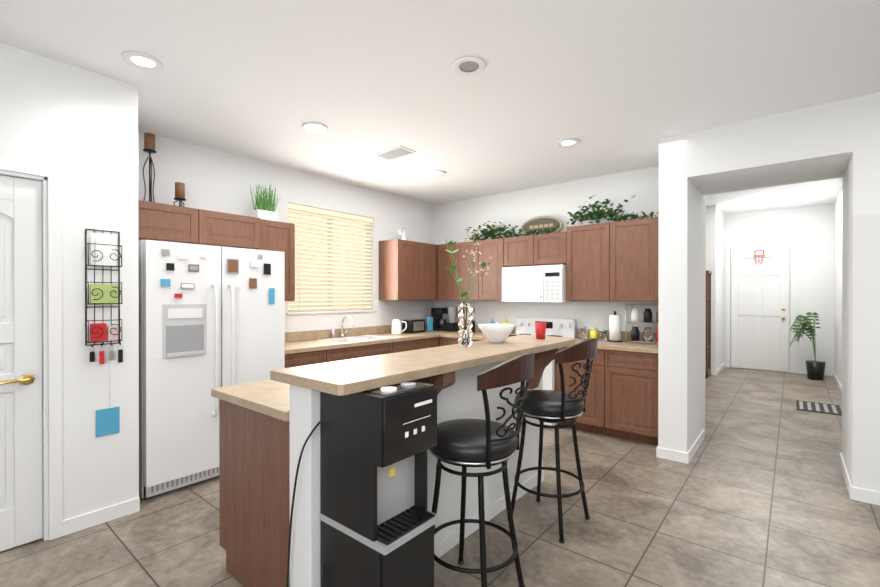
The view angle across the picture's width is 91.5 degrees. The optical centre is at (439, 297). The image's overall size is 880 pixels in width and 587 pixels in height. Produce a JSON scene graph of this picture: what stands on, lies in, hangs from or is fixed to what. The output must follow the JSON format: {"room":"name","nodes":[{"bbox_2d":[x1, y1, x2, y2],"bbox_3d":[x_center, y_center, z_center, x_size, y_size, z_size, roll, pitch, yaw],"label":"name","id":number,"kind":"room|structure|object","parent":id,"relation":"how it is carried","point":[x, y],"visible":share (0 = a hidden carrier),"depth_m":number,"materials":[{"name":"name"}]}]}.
{"room":"kitchen","nodes":[
{"label":"kitchen","id":0,"kind":"room"},
{"bbox_2d":[0,42,138,539],"bbox_3d":[-3.931,0.012,0.494,0.120,2.760,6.050,0,0,39],"label":"wall","id":1,"kind":"structure","parent":0,"point":[78,126],"depth_m":2.58,"materials":[{"name":"white paint"}]},
{"bbox_2d":[0,175,42,551],"bbox_3d":[-2.524,0.357,2.135,0.100,2.045,0.810,0,0,39],"label":"pantry door","id":2,"kind":"structure","parent":1,"relation":"in","point":[21,477],"depth_m":2.39,"materials":[{"name":"white wood"}]},
{"bbox_2d":[0,158,62,540],"bbox_3d":[-2.553,0.320,2.159,0.134,2.135,0.970,0,0,39],"label":"door frame","id":3,"kind":"structure","parent":1,"relation":"attached to","point":[52,427],"depth_m":2.46,"materials":[{"name":"white wood"}]},
{"bbox_2d":[85,229,122,363],"bbox_3d":[-2.055,-0.006,2.632,0.062,0.823,0.183,0,0,39],"label":"rack","id":4,"kind":"object","parent":1,"relation":"attached to","point":[104,250],"visible":0.9,"depth_m":2.62,"materials":[{"name":"black metal"}]},
{"bbox_2d":[96,345,119,436],"bbox_3d":[-2.063,0.573,2.663,0.004,0.555,0.120,0,0,39],"label":"hanging fly swatter","id":5,"kind":"object","parent":4,"relation":"hanging from","point":[107,421],"visible":1,"depth_m":2.66,"materials":[{"name":"blue plastic"}]},
{"bbox_2d":[138,130,433,331],"bbox_3d":[-1.494,-0.001,4.834,0.150,2.760,4.650,0,0,39],"label":"wall","id":6,"kind":"structure","parent":0,"point":[217,180],"depth_m":4.59,"materials":[{"name":"white paint"}]},
{"bbox_2d":[138,200,209,244],"bbox_3d":[-2.275,-0.589,3.455,0.390,0.286,0.591,0,0,39],"label":"upper cabinet","id":7,"kind":"object","parent":6,"relation":"attached to","point":[156,221],"depth_m":3.37,"materials":[{"name":"brown wood"}]},
{"bbox_2d":[143,133,185,206],"bbox_3d":[-2.233,-1.017,3.484,0.100,0.568,0.310,0,0,45],"label":"candle holders","id":8,"kind":"object","parent":7,"relation":"on","point":[149,143],"visible":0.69,"depth_m":3.41,"materials":[{"name":"black metal"}]},
{"bbox_2d":[210,211,261,249],"bbox_3d":[-1.977,-0.590,3.818,0.390,0.286,0.591,0,0,39],"label":"upper cabinet","id":9,"kind":"object","parent":6,"relation":"attached to","point":[226,229],"depth_m":3.75,"materials":[{"name":"brown wood"}]},
{"bbox_2d":[262,219,294,300],"bbox_3d":[-1.686,-0.351,4.204,0.350,0.766,0.375,0,0,39],"label":"upper cabinet","id":10,"kind":"object","parent":6,"relation":"attached to","point":[276,236],"depth_m":4.16,"materials":[{"name":"brown wood"}]},
{"bbox_2d":[250,184,280,220],"bbox_3d":[-1.694,-0.919,4.156,0.186,0.369,0.260,0,0,39],"label":"grass planter","id":11,"kind":"object","parent":10,"relation":"on","point":[263,212],"visible":1,"depth_m":4.13,"materials":[{"name":"white ceramic"}]},
{"bbox_2d":[286,212,376,313],"bbox_3d":[-1.280,-0.424,5.078,0.170,1.195,1.260,0,0,39],"label":"window","id":12,"kind":"structure","parent":6,"relation":"in","point":[333,311],"depth_m":5.10,"materials":[{"name":"white"}]},
{"bbox_2d":[288,203,372,311],"bbox_3d":[-1.265,-0.436,5.065,0.060,1.165,1.212,0,0,39],"label":"window blinds","id":13,"kind":"object","parent":12,"relation":"attached to","point":[325,283],"visible":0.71,"depth_m":5.04,"materials":[{"name":"beige plastic"}]},
{"bbox_2d":[285,322,426,341],"bbox_3d":[-0.999,0.413,5.301,0.019,0.099,2.898,0,0,39],"label":"backsplash","id":14,"kind":"structure","parent":6,"relation":"attached to","point":[299,336],"depth_m":5.02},
{"bbox_2d":[379,239,421,299],"bbox_3d":[-0.523,-0.355,5.618,0.350,0.766,0.436,0,0,39],"label":"upper cabinet","id":15,"kind":"object","parent":6,"relation":"attached to","point":[408,270],"depth_m":5.48,"materials":[{"name":"brown wood"}]},
{"bbox_2d":[398,229,406,239],"bbox_3d":[-0.482,-0.833,5.677,0.096,0.188,0.170,0,0,39],"label":"figurine","id":16,"kind":"object","parent":15,"relation":"on","point":[403,233],"visible":0.75,"depth_m":5.66,"materials":[{"name":"white ceramic"}]},
{"bbox_2d":[422,243,437,299],"bbox_3d":[-0.323,-0.356,5.861,0.350,0.766,0.436,0,0,39],"label":"upper cabinet","id":17,"kind":"object","parent":6,"relation":"attached to","point":[429,252],"depth_m":5.81,"materials":[{"name":"brown wood"}]},
{"bbox_2d":[0,367,879,586],"bbox_3d":[1.516,1.385,3.107,12.000,0.001,17.000,0,0,39],"label":"floor","id":18,"kind":"structure","parent":0,"point":[754,492],"depth_m":2.62,"materials":[{"name":"tile"}]},
{"bbox_2d":[138,240,284,498],"bbox_3d":[-1.919,0.486,3.489,0.845,1.765,1.020,0,0,39],"label":"refrigerator","id":19,"kind":"object","parent":18,"relation":"on","point":[216,327],"visible":0.62,"depth_m":3.11,"materials":[{"name":"white metal"}]},
{"bbox_2d":[285,350,332,367],"bbox_3d":[-1.497,0.944,4.225,0.619,0.874,0.581,0,0,39],"label":"base cabinet","id":20,"kind":"object","parent":18,"relation":"on","point":[314,356],"depth_m":4.06,"materials":[{"name":"brown wood"}]},
{"bbox_2d":[286,381,438,586],"bbox_3d":[-0.332,0.859,1.700,0.525,1.055,0.393,0,0,39],"label":"water dispenser","id":21,"kind":"object","parent":18,"relation":"on","point":[378,520],"visible":0.98,"depth_m":1.60,"materials":[{"name":"black plastic"}]},
{"bbox_2d":[333,342,396,360],"bbox_3d":[-1.065,0.942,4.750,0.619,0.874,1.022,0,0,39],"label":"base cabinet","id":22,"kind":"object","parent":18,"relation":"on","point":[350,352],"depth_m":4.57,"materials":[{"name":"brown wood"}]},
{"bbox_2d":[285,330,452,353],"bbox_3d":[-0.762,0.483,5.106,0.632,0.040,2.898,0,0,39],"label":"countertop","id":23,"kind":"structure","parent":22,"relation":"on","point":[310,343],"depth_m":4.51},
{"bbox_2d":[331,316,353,337],"bbox_3d":[-1.094,0.336,4.955,0.236,0.255,0.243,0,0,39],"label":"faucet","id":24,"kind":"object","parent":23,"relation":"on","point":[342,332],"visible":1,"depth_m":4.96,"materials":[{"name":"silver metal"}]},
{"bbox_2d":[317,334,388,341],"bbox_3d":[-0.955,0.547,4.878,0.410,0.174,0.760,0,0,39],"label":"sink","id":25,"kind":"object","parent":23,"relation":"in","point":[356,337],"depth_m":4.96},
{"bbox_2d":[391,319,406,334],"bbox_3d":[-0.530,0.365,5.445,0.157,0.192,0.168,0,0,39],"label":"kettle","id":26,"kind":"object","parent":23,"relation":"on","point":[396,328],"visible":1,"depth_m":5.39,"materials":[{"name":"white ceramic"}]},
{"bbox_2d":[403,319,424,332],"bbox_3d":[-0.345,0.373,5.710,0.175,0.175,0.260,0,0,39],"label":"toaster","id":27,"kind":"object","parent":23,"relation":"on","point":[415,325],"visible":1,"depth_m":5.63,"materials":[{"name":"black plastic"}]},
{"bbox_2d":[427,317,432,330],"bbox_3d":[-0.138,0.360,5.902,0.030,0.200,0.100,0,0,39],"label":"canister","id":28,"kind":"object","parent":23,"relation":"on","point":[429,323],"visible":1,"depth_m":5.88,"materials":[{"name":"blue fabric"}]},
{"bbox_2d":[431,308,447,330],"bbox_3d":[0.005,0.299,6.069,0.200,0.320,0.180,0,0,39],"label":"coffee maker","id":29,"kind":"object","parent":23,"relation":"on","point":[437,316],"visible":0.75,"depth_m":6.02,"materials":[{"name":"black plastic"}]},
{"bbox_2d":[443,306,459,331],"bbox_3d":[0.171,0.287,5.932,0.170,0.345,0.200,0,0,39],"label":"blender","id":30,"kind":"object","parent":23,"relation":"on","point":[451,325],"visible":0.96,"depth_m":5.88,"materials":[{"name":"black plastic"}]},
{"bbox_2d":[211,342,562,586],"bbox_3d":[-0.098,0.861,2.658,1.074,1.049,2.042,0,0,39],"label":"kitchen island","id":31,"kind":"object","parent":18,"relation":"on","point":[266,427],"depth_m":2.05,"materials":[{"name":"brown wood"}]},
{"bbox_2d":[270,335,574,395],"bbox_3d":[0.164,0.316,2.455,0.465,0.040,2.160,0,0,39],"label":"island countertop","id":32,"kind":"structure","parent":31,"relation":"on","point":[349,376],"depth_m":1.92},
{"bbox_2d":[445,227,491,346],"bbox_3d":[0.137,-0.070,2.649,0.326,0.728,0.228,0,0,39],"label":"flower vase","id":33,"kind":"object","parent":32,"relation":"on","point":[465,326],"visible":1,"depth_m":2.60,"materials":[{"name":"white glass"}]},
{"bbox_2d":[478,324,514,342],"bbox_3d":[0.376,0.236,2.851,0.250,0.115,0.250,0,0,39],"label":"bowl","id":34,"kind":"object","parent":32,"relation":"on","point":[496,333],"visible":1,"depth_m":2.78,"materials":[{"name":"white ceramic"}]},
{"bbox_2d":[535,322,545,338],"bbox_3d":[0.723,0.235,3.083,0.084,0.115,0.083,0,0,39],"label":"cup","id":35,"kind":"object","parent":32,"relation":"on","point":[540,329],"visible":1,"depth_m":3.05,"materials":[{"name":"red plastic"}]},
{"bbox_2d":[397,338,424,351],"bbox_3d":[-0.589,0.941,5.329,0.619,0.874,0.722,0,0,39],"label":"base cabinet","id":36,"kind":"object","parent":18,"relation":"on","point":[418,343],"depth_m":5.15,"materials":[{"name":"brown wood"}]},
{"bbox_2d":[425,334,440,347],"bbox_3d":[-0.314,0.940,5.625,0.668,0.874,0.329,0,0,39],"label":"base cabinet","id":37,"kind":"object","parent":18,"relation":"on","point":[429,342],"depth_m":5.46,"materials":[{"name":"brown wood"}]},
{"bbox_2d":[441,330,511,340],"bbox_3d":[0.504,0.482,5.530,0.775,0.040,0.635,0,0,39],"label":"countertop","id":38,"kind":"structure","parent":37,"relation":"on","point":[478,334],"depth_m":5.42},
{"bbox_2d":[471,308,474,332],"bbox_3d":[0.415,0.290,5.732,0.120,0.340,0.120,0,0,39],"label":"utensil crock","id":39,"kind":"object","parent":38,"relation":"on","point":[473,327],"visible":0.46,"depth_m":5.69,"materials":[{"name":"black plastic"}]},
{"bbox_2d":[490,318,507,323],"bbox_3d":[0.748,0.356,5.516,0.250,0.210,0.110,0,0,39],"label":"bottles","id":40,"kind":"object","parent":38,"relation":"on","point":[504,322],"visible":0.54,"depth_m":5.47,"materials":[{"name":"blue plastic"}]},
{"bbox_2d":[441,338,458,345],"bbox_3d":[0.341,0.940,5.675,0.401,0.874,0.620,0,0,39],"label":"base cabinet","id":41,"kind":"object","parent":18,"relation":"on","point":[444,341],"depth_m":5.46,"materials":[{"name":"brown wood"}]},
{"bbox_2d":[429,353,534,586],"bbox_3d":[0.180,0.813,1.981,0.500,1.150,0.468,0,0,35],"label":"bar stool","id":42,"kind":"object","parent":18,"relation":"on","point":[487,443],"visible":0.98,"depth_m":1.84,"materials":[{"name":"black metal"}]},
{"bbox_2d":[508,317,576,425],"bbox_3d":[1.081,0.806,5.000,0.770,1.115,0.706,0,0,39],"label":"range","id":43,"kind":"object","parent":18,"relation":"on","point":[556,327],"visible":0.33,"depth_m":5.07,"materials":[{"name":"white metal"}]},
{"bbox_2d":[507,338,597,542],"bbox_3d":[0.708,0.811,2.655,0.500,1.150,0.468,0,0,42],"label":"bar stool","id":44,"kind":"object","parent":18,"relation":"on","point":[549,406],"visible":0.92,"depth_m":2.52,"materials":[{"name":"black metal"}]},
{"bbox_2d":[555,346,612,436],"bbox_3d":[1.640,0.943,4.607,0.576,0.874,0.620,0,0,39],"label":"base cabinet","id":45,"kind":"object","parent":18,"relation":"on","point":[597,417],"depth_m":4.29,"materials":[{"name":"brown wood"}]},
{"bbox_2d":[613,350,657,445],"bbox_3d":[1.995,0.943,4.315,0.587,0.874,0.620,0,0,39],"label":"base cabinet","id":46,"kind":"object","parent":18,"relation":"on","point":[621,399],"depth_m":4.05,"materials":[{"name":"brown wood"}]},
{"bbox_2d":[571,338,657,353],"bbox_3d":[1.816,0.485,4.452,1.042,0.040,0.635,0,0,39],"label":"countertop","id":47,"kind":"structure","parent":46,"relation":"on","point":[637,347],"depth_m":4.20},
{"bbox_2d":[579,327,586,338],"bbox_3d":[1.611,0.395,4.826,0.084,0.135,0.082,0,0,39],"label":"canister","id":48,"kind":"object","parent":47,"relation":"on","point":[582,330],"depth_m":4.79,"materials":[{"name":"clear glass"}]},
{"bbox_2d":[590,328,597,338],"bbox_3d":[1.704,0.401,4.750,0.084,0.125,0.082,0,0,39],"label":"canister","id":49,"kind":"object","parent":47,"relation":"on","point":[593,333],"depth_m":4.71,"materials":[{"name":"yellow glass"}]},
{"bbox_2d":[597,329,606,340],"bbox_3d":[1.781,0.406,4.686,0.084,0.115,0.082,0,0,39],"label":"canister","id":50,"kind":"object","parent":47,"relation":"on","point":[602,333],"depth_m":4.66,"materials":[{"name":"clear glass"}]},
{"bbox_2d":[608,311,621,341],"bbox_3d":[1.864,0.303,4.566,0.140,0.322,0.140,0,0,39],"label":"paper towel","id":51,"kind":"object","parent":47,"relation":"on","point":[614,327],"visible":1,"depth_m":4.52,"materials":[{"name":"white paper"}]},
{"bbox_2d":[625,304,657,343],"bbox_3d":[2.118,0.264,4.370,0.370,0.400,0.229,0,0,39],"label":"spice rack","id":52,"kind":"object","parent":47,"relation":"on","point":[647,319],"visible":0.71,"depth_m":4.38,"materials":[{"name":"silver metal"}]},
{"bbox_2d":[706,270,711,377],"bbox_3d":[4.443,0.309,7.663,0.660,2.124,0.410,0,0,39],"label":"curio cabinet","id":53,"kind":"object","parent":18,"relation":"on","point":[708,323],"visible":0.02,"depth_m":7.59,"materials":[{"name":"brown wood"}]},
{"bbox_2d":[789,312,825,379],"bbox_3d":[6.262,0.804,7.319,0.481,1.136,0.534,0,0,39],"label":"potted palm","id":54,"kind":"object","parent":18,"relation":"on","point":[815,369],"visible":1,"depth_m":7.23,"materials":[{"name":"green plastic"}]},
{"bbox_2d":[796,400,841,415],"bbox_3d":[4.772,1.373,5.350,0.500,0.010,0.600,0,0,39],"label":"rug","id":55,"kind":"object","parent":18,"relation":"on","point":[832,409],"visible":0.9,"depth_m":5.35,"materials":[{"name":"grey fabric"}]},
{"bbox_2d":[0,0,879,214],"bbox_3d":[1.516,-1.556,3.099,12.000,0.360,17.000,0,0,39],"label":"ceiling","id":56,"kind":"structure","parent":0,"point":[614,86],"depth_m":2.65,"materials":[{"name":"white paint"}]},
{"bbox_2d":[122,52,162,70],"bbox_3d":[-1.720,-1.367,2.485,0.195,0.010,0.195,0,0,0],"label":"recessed light","id":57,"kind":"object","parent":56,"relation":"in","point":[142,61],"depth_m":2.48,"materials":[{"name":"white"}]},
{"bbox_2d":[302,122,327,132],"bbox_3d":[-1.004,-1.370,3.450,0.195,0.010,0.195,0,0,30],"label":"recessed light","id":58,"kind":"object","parent":56,"relation":"in","point":[315,127],"depth_m":3.45,"materials":[{"name":"white"}]},
{"bbox_2d":[372,146,416,160],"bbox_3d":[-0.434,-1.372,4.081,0.380,0.011,0.220,0,0,39],"label":"ceiling vent","id":59,"kind":"object","parent":56,"relation":"in","point":[394,153],"visible":0.98,"depth_m":4.06,"materials":[{"name":"white"}]},
{"bbox_2d":[429,170,445,175],"bbox_3d":[-0.028,-1.373,4.732,0.195,0.010,0.195,0,0,0],"label":"recessed light","id":60,"kind":"object","parent":56,"relation":"in","point":[437,172],"depth_m":4.73,"materials":[{"name":"white"}]},
{"bbox_2d":[453,57,485,75],"bbox_3d":[0.172,-1.367,2.535,0.195,0.010,0.195,0,0,0],"label":"recessed light","id":61,"kind":"object","parent":56,"relation":"in","point":[467,66],"depth_m":2.53,"materials":[{"name":"white"}]},
{"bbox_2d":[557,139,579,146],"bbox_3d":[1.135,-1.371,3.801,0.195,0.010,0.195,0,0,0],"label":"recessed light","id":62,"kind":"object","parent":56,"relation":"in","point":[566,142],"depth_m":3.79,"materials":[{"name":"white"}]},
{"bbox_2d":[434,166,705,435],"bbox_3d":[1.243,-0.002,5.432,3.620,2.760,0.150,0,0,39],"label":"wall","id":63,"kind":"structure","parent":0,"point":[454,220],"depth_m":5.15,"materials":[{"name":"white paint"}]},
{"bbox_2d":[438,217,658,300],"bbox_3d":[1.192,-0.380,5.146,2.893,0.818,0.350,0,0,39],"label":"upper cabinet","id":64,"kind":"object","parent":63,"relation":"attached to","point":[613,261],"visible":0.94,"depth_m":4.66,"materials":[{"name":"brown wood"}]},
{"bbox_2d":[464,221,559,240],"bbox_3d":[0.829,-0.867,5.343,1.410,0.255,0.280,0,0,39],"label":"garland","id":65,"kind":"object","parent":64,"relation":"on","point":[492,232],"visible":0.83,"depth_m":5.42,"materials":[{"name":"green plant"}]},
{"bbox_2d":[502,264,576,301],"bbox_3d":[1.163,-0.160,5.097,0.764,0.418,0.461,0,0,39],"label":"microwave","id":66,"kind":"object","parent":64,"relation":"attached to","point":[544,283],"visible":1,"depth_m":4.92,"materials":[{"name":"white plastic"}]},
{"bbox_2d":[521,216,562,234],"bbox_3d":[1.237,-0.870,5.241,0.550,0.260,0.032,0,0,39],"label":"sign","id":67,"kind":"object","parent":64,"relation":"on","point":[539,223],"visible":0.81,"depth_m":5.22,"materials":[{"name":"beige"}]},
{"bbox_2d":[567,195,658,224],"bbox_3d":[1.816,-0.946,4.539,1.136,0.311,0.267,0,0,39],"label":"ivy garland","id":68,"kind":"object","parent":64,"relation":"on","point":[598,214],"visible":0.96,"depth_m":4.60,"materials":[{"name":"green plant"}]},
{"bbox_2d":[475,324,655,341],"bbox_3d":[1.169,0.413,5.381,3.222,0.099,0.020,0,0,39],"label":"backsplash","id":69,"kind":"structure","parent":63,"relation":"attached to","point":[476,325],"depth_m":4.69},
{"bbox_2d":[658,133,702,452],"bbox_3d":[2.245,0.002,3.974,0.220,2.760,0.830,0,0,39],"label":"wall","id":70,"kind":"structure","parent":0,"point":[680,341],"depth_m":3.67,"materials":[{"name":"white paint"}]},
{"bbox_2d":[706,205,717,370],"bbox_3d":[4.300,-0.140,8.141,1.600,3.020,0.120,0,0,39],"label":"wall","id":71,"kind":"structure","parent":0,"point":[711,210],"depth_m":7.63,"materials":[{"name":"white paint"}]},
{"bbox_2d":[718,208,725,367],"bbox_3d":[5.243,-0.140,8.123,0.120,3.020,1.050,0,0,39],"label":"wall","id":72,"kind":"structure","parent":0,"point":[721,217],"depth_m":8.21,"materials":[{"name":"white paint"}]},
{"bbox_2d":[687,98,852,194],"bbox_3d":[2.716,-1.192,3.583,1.000,0.370,0.830,0,0,39],"label":"wall","id":73,"kind":"structure","parent":0,"point":[809,144],"depth_m":3.29,"materials":[{"name":"white paint"}]},
{"bbox_2d":[726,204,833,375],"bbox_3d":[6.244,-0.140,8.097,1.700,3.020,0.120,0,0,39],"label":"wall","id":74,"kind":"structure","parent":0,"point":[815,231],"depth_m":7.72,"materials":[{"name":"white paint"}]},
{"bbox_2d":[731,243,788,371],"bbox_3d":[6.046,0.180,8.124,0.880,2.360,0.080,0,0,39],"label":"front door","id":75,"kind":"structure","parent":74,"relation":"in","point":[759,316],"depth_m":8.12,"materials":[{"name":"white wood"}]},
{"bbox_2d":[746,243,772,263],"bbox_3d":[5.986,-0.829,8.048,0.400,0.401,0.199,0,0,39],"label":"hoop","id":76,"kind":"object","parent":75,"relation":"hanging from","point":[762,250],"visible":1,"depth_m":8.10,"materials":[{"name":"white metal"}]},
{"bbox_2d":[726,238,795,372],"bbox_3d":[6.069,0.140,8.152,1.060,2.460,0.015,0,0,39],"label":"door frame","id":77,"kind":"structure","parent":74,"relation":"attached to","point":[792,298],"depth_m":7.95,"materials":[{"name":"white wood"}]},
{"bbox_2d":[834,188,841,384],"bbox_3d":[5.408,-0.133,5.599,0.120,3.020,5.400,0,0,39],"label":"wall","id":78,"kind":"structure","parent":0,"point":[838,203],"depth_m":6.80,"materials":[{"name":"white paint"}]},
{"bbox_2d":[842,92,879,491],"bbox_3d":[3.199,0.004,3.176,0.265,2.760,0.810,0,0,39],"label":"wall","id":79,"kind":"structure","parent":0,"point":[861,316],"depth_m":2.90,"materials":[{"name":"white paint"}]},
{"bbox_2d":[63,363,879,535],"bbox_3d":[2.332,1.347,1.336,8.490,0.085,15.300,0,0,39],"label":"baseboard","id":80,"kind":"structure","parent":79,"relation":"attached to","point":[90,519],"depth_m":2.87,"materials":[{"name":"white wood"}]}
]}

